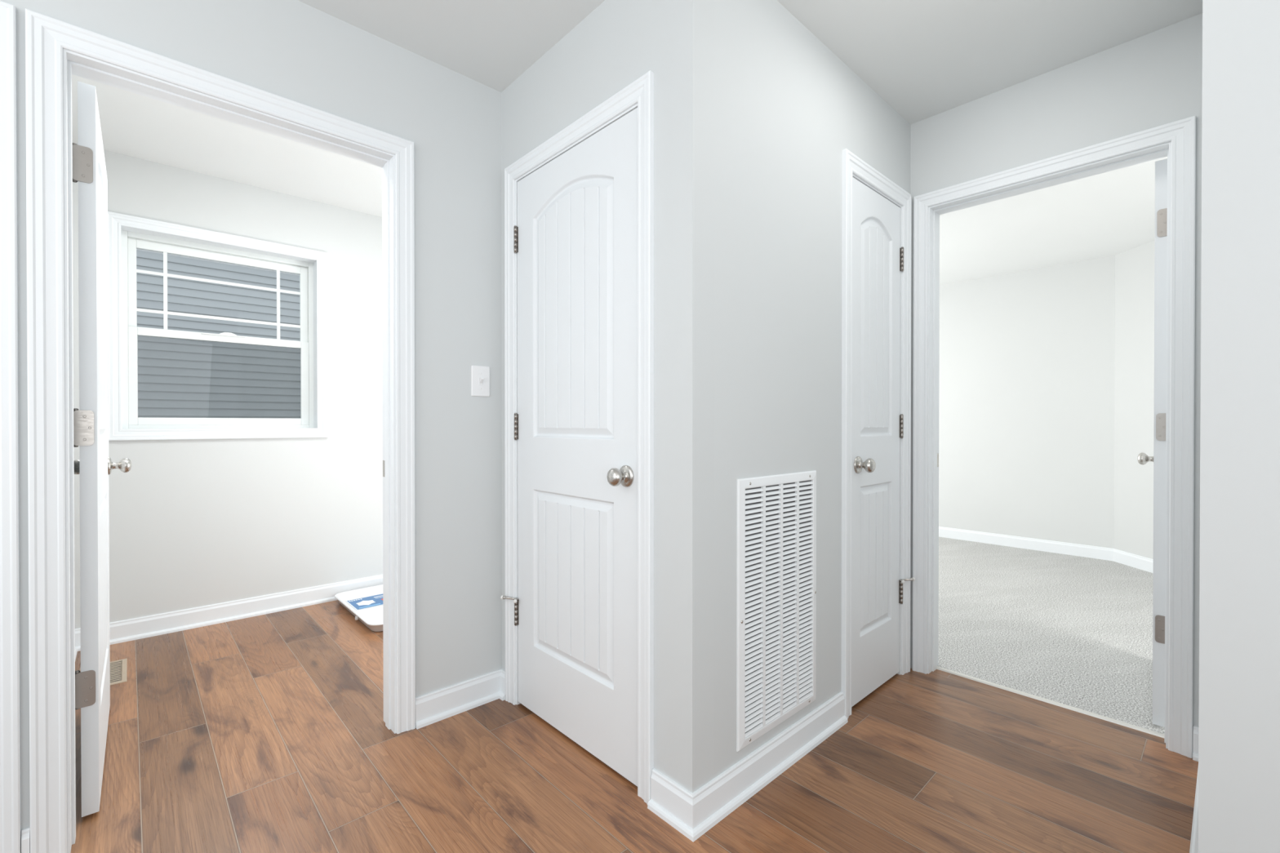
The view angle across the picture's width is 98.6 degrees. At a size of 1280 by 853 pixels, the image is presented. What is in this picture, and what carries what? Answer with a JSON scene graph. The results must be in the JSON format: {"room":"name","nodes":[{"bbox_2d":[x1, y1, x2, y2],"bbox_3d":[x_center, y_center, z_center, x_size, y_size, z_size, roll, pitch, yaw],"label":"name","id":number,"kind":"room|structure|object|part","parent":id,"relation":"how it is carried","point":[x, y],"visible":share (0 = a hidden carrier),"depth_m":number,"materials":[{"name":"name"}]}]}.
{"room":"hallway","nodes":[
{"label":"hallway","id":0,"kind":"room"},
{"bbox_2d":[71,142,382,628],"bbox_3d":[-1.816,-0.149,3.615,2.882,2.460,0.130,0,0,-43],"label":"wall","id":1,"kind":"structure","parent":0,"point":[193,523],"depth_m":3.16,"materials":[{"name":"paint"}]},
{"bbox_2d":[107,211,328,440],"bbox_3d":[-2.335,-0.501,3.116,0.984,1.140,0.142,0,0,-43],"label":"window","id":2,"kind":"structure","parent":1,"relation":"in","point":[131,241],"depth_m":3.05,"materials":[{"name":"white plastic"}]},
{"bbox_3d":[-2.376,-0.735,3.159,0.822,0.507,0.016,0,0,-43],"label":"sash","id":3,"kind":"part","parent":2,"relation":"part of","materials":[{"name":"white plastic"}]},
{"bbox_2d":[136,252,300,339],"bbox_3d":[-2.376,-0.735,3.158,0.762,0.427,0.008,0,0,-43],"label":"sash","id":4,"kind":"object","parent":2,"relation":"attached to","point":[196,255],"depth_m":3.14,"materials":[{"name":"white plastic"}]},
{"bbox_3d":[-2.361,-0.265,3.144,0.822,0.513,0.026,0,0,-43],"label":"sash","id":5,"kind":"part","parent":2,"relation":"part of","materials":[{"name":"white plastic"}]},
{"bbox_2d":[0,0,502,831],"bbox_3d":[-1.058,-0.130,1.851,4.172,2.440,0.115,0,0,-43],"label":"wall","id":6,"kind":"structure","parent":0,"point":[294,50],"depth_m":2.03,"materials":[{"name":"paint"}]},
{"bbox_2d":[21,826,30,852],"bbox_3d":[-1.503,1.041,1.347,0.014,0.104,0.026,0,0,-43],"label":"baseboard","id":7,"kind":"structure","parent":6,"relation":"attached to","point":[25,833],"depth_m":1.35,"materials":[{"name":"white wood"}]},
{"bbox_2d":[71,80,131,817],"bbox_3d":[-1.782,0.064,1.839,0.804,2.028,0.165,0,0,44],"label":"door","id":8,"kind":"structure","parent":6,"relation":"in","point":[94,465],"depth_m":1.53,"materials":[{"name":"white paint"}]},
{"bbox_3d":[-2.058,0.149,2.034,0.065,0.067,0.067,0,0,-42],"label":"knob","id":9,"kind":"part","parent":8,"relation":"part of","materials":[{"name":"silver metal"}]},
{"bbox_3d":[-1.984,0.149,2.102,0.065,0.067,0.067,0,0,-42],"label":"knob","id":10,"kind":"part","parent":8,"relation":"part of","materials":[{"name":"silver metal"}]},
{"bbox_2d":[0,0,415,852],"bbox_3d":[-1.532,0.037,1.401,1.849,2.111,0.134,0,0,-43],"label":"door frame","id":11,"kind":"structure","parent":6,"relation":"attached to","point":[56,50],"depth_m":1.39,"materials":[{"name":"white wood"}]},
{"bbox_3d":[-0.937,0.154,2.019,0.002,0.060,0.029,0,0,-43],"label":"strike plate","id":12,"kind":"part","parent":11,"relation":"part of","materials":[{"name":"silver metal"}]},
{"bbox_2d":[75,574,382,660],"bbox_3d":[-1.161,1.032,2.990,2.782,0.104,1.686,0,0,-43],"label":"baseboard","id":13,"kind":"structure","parent":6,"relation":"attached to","point":[126,630],"depth_m":3.06,"materials":[{"name":"white wood"}]},
{"bbox_2d":[415,668,505,728],"bbox_3d":[-0.673,1.037,2.101,0.353,0.104,0.052,0,0,-43],"label":"baseboard","id":14,"kind":"structure","parent":6,"relation":"attached to","point":[431,708],"depth_m":2.10,"materials":[{"name":"white wood"}]},
{"bbox_2d":[471,365,489,396],"bbox_3d":[-0.623,-0.178,2.163,0.077,0.120,0.020,0,0,-43],"label":"light switch","id":15,"kind":"object","parent":6,"relation":"attached to","point":[480,375],"visible":1,"depth_m":2.16,"materials":[{"name":"white plastic"}]},
{"bbox_2d":[501,0,714,793],"bbox_3d":[-0.177,-0.130,1.887,0.090,2.440,1.032,0,0,-43],"label":"wall","id":16,"kind":"structure","parent":0,"point":[619,42],"depth_m":1.53,"materials":[{"name":"paint"}]},
{"bbox_2d":[500,107,637,786],"bbox_3d":[-0.273,0.063,1.905,0.100,2.026,0.754,0,0,-43],"label":"door","id":17,"kind":"structure","parent":16,"relation":"in","point":[575,234],"depth_m":1.85,"materials":[{"name":"white paint"}]},
{"bbox_3d":[-0.065,0.151,1.657,0.065,0.067,0.067,0,0,-43],"label":"knob","id":18,"kind":"part","parent":17,"relation":"part of","materials":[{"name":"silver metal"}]},
{"bbox_2d":[504,70,653,804],"bbox_3d":[-0.215,0.035,1.917,0.109,2.109,0.830,0,0,-43],"label":"door frame","id":19,"kind":"structure","parent":16,"relation":"attached to","point":[639,94],"depth_m":1.62,"materials":[{"name":"white wood"}]},
{"bbox_2d":[71,537,1198,852],"bbox_3d":[0.757,1.115,1.358,8.950,0.056,6.950,0,0,-43],"label":"floor","id":20,"kind":"structure","parent":0,"point":[268,733],"depth_m":1.81,"materials":[{"name":"brown wood"}]},
{"bbox_2d":[110,658,127,685],"bbox_3d":[-2.340,1.085,2.418,0.127,0.004,0.310,0,0,-43],"label":"floor vent","id":21,"kind":"object","parent":20,"relation":"in","point":[118,668],"visible":0.34,"depth_m":2.44,"materials":[{"name":"beige metal"}]},
{"bbox_2d":[334,584,382,631],"bbox_3d":[-1.388,1.057,3.361,0.705,0.050,0.745,0,0,-43],"label":"pan","id":22,"kind":"object","parent":20,"relation":"on","point":[366,604],"visible":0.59,"depth_m":3.31,"materials":[{"name":"white plastic"}]},
{"bbox_2d":[936,666,1164,737],"bbox_3d":[1.588,1.084,2.201,0.020,0.009,0.755,0,0,-43],"label":"trim","id":23,"kind":"structure","parent":20,"relation":"on","point":[1086,713],"depth_m":2.15,"materials":[{"name":"white wood"}]},
{"bbox_2d":[71,0,1202,284],"bbox_3d":[0.757,-1.387,1.345,8.950,0.080,6.950,0,0,-43],"label":"ceiling","id":24,"kind":"structure","parent":0,"point":[926,59],"depth_m":2.14,"materials":[{"name":"paint"}]},
{"bbox_2d":[713,0,911,778],"bbox_3d":[0.679,-0.131,2.039,1.372,2.440,0.090,0,0,-43],"label":"wall","id":25,"kind":"structure","parent":0,"point":[787,108],"depth_m":1.77,"materials":[{"name":"paint"}]},
{"bbox_2d":[647,691,848,842],"bbox_3d":[0.394,1.039,1.801,0.854,0.104,0.174,0,0,-43],"label":"baseboard","id":26,"kind":"structure","parent":25,"relation":"attached to","point":[693,815],"depth_m":1.60,"materials":[{"name":"white wood"}]},
{"bbox_2d":[736,470,816,751],"bbox_3d":[0.450,0.553,1.761,0.445,0.799,0.010,0,0,-43],"label":"air vent","id":27,"kind":"object","parent":25,"relation":"in","point":[776,596],"visible":1,"depth_m":1.74,"materials":[{"name":"metal"}]},
{"bbox_2d":[851,177,915,706],"bbox_3d":[1.000,0.061,2.259,0.518,2.026,0.100,0,0,-43],"label":"door","id":28,"kind":"structure","parent":25,"relation":"in","point":[877,255],"depth_m":2.24,"materials":[{"name":"white paint"}]},
{"bbox_3d":[0.867,0.149,2.112,0.067,0.067,0.065,0,0,-43],"label":"knob","id":29,"kind":"part","parent":28,"relation":"part of","materials":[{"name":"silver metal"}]},
{"bbox_2d":[938,240,1155,559],"bbox_3d":[2.412,-0.139,3.674,3.163,2.440,5.300,0,0,-43],"label":"wall","id":30,"kind":"structure","parent":0,"point":[1046,374],"depth_m":4.67,"materials":[{"name":"paint"}]},
{"bbox_2d":[938,526,1153,573],"bbox_3d":[3.245,1.026,4.155,1.158,0.104,5.531,0,0,-20],"label":"baseboard","id":31,"kind":"structure","parent":30,"relation":"attached to","point":[1146,564],"depth_m":4.67,"materials":[{"name":"white wood"}]},
{"bbox_2d":[910,13,1202,726],"bbox_3d":[1.467,-0.142,2.284,0.115,2.460,6.550,0,0,-43],"label":"wall","id":32,"kind":"structure","parent":0,"point":[1153,79],"depth_m":2.01,"materials":[{"name":"paint"}]},
{"bbox_2d":[841,115,1195,758],"bbox_3d":[1.299,0.033,2.002,0.750,2.113,0.993,0,0,-43],"label":"door frame","id":33,"kind":"structure","parent":32,"relation":"attached to","point":[1175,140],"depth_m":2.05,"materials":[{"name":"white wood"}]},
{"bbox_3d":[1.340,0.152,2.480,0.029,0.060,0.002,0,0,-43],"label":"strike plate","id":34,"kind":"part","parent":33,"relation":"part of","materials":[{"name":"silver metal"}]},
{"bbox_2d":[1137,158,1167,727],"bbox_3d":[2.106,0.059,2.258,0.763,2.022,0.165,0,0,-42],"label":"door","id":35,"kind":"structure","parent":32,"relation":"in","point":[1158,459],"depth_m":1.97,"materials":[{"name":"white paint"}]},
{"bbox_3d":[2.302,0.147,2.500,0.065,0.067,0.067,0,0,44],"label":"knob","id":36,"kind":"part","parent":35,"relation":"part of","materials":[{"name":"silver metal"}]},
{"bbox_2d":[1198,0,1279,852],"bbox_3d":[2.398,-0.122,0.483,0.972,2.440,2.645,0,0,-43],"label":"wall","id":37,"kind":"structure","parent":0,"point":[1239,724],"depth_m":1.08,"materials":[{"name":"paint"}]},
{"bbox_2d":[1189,725,1198,852],"bbox_3d":[2.374,1.045,0.495,0.998,0.104,2.685,0,0,-43],"label":"baseboard","id":38,"kind":"structure","parent":37,"relation":"attached to","point":[1194,834],"depth_m":1.55,"materials":[{"name":"white wood"}]},
{"label":"outside","id":39,"kind":"structure","parent":0,"visible":0},
{"bbox_3d":[-5.377,2.312,7.268,18.000,0.100,10.050,0,0,-43],"label":"ground","id":40,"kind":"structure","parent":39,"visible":0},
{"bbox_2d":[136,248,300,418],"bbox_3d":[-4.503,-0.963,6.309,14.000,6.460,0.219,0,0,-43],"label":"neighbor house","id":41,"kind":"structure","parent":40,"relation":"on","point":[178,378],"depth_m":6.03,"materials":[{"name":"grey"}]}
]}

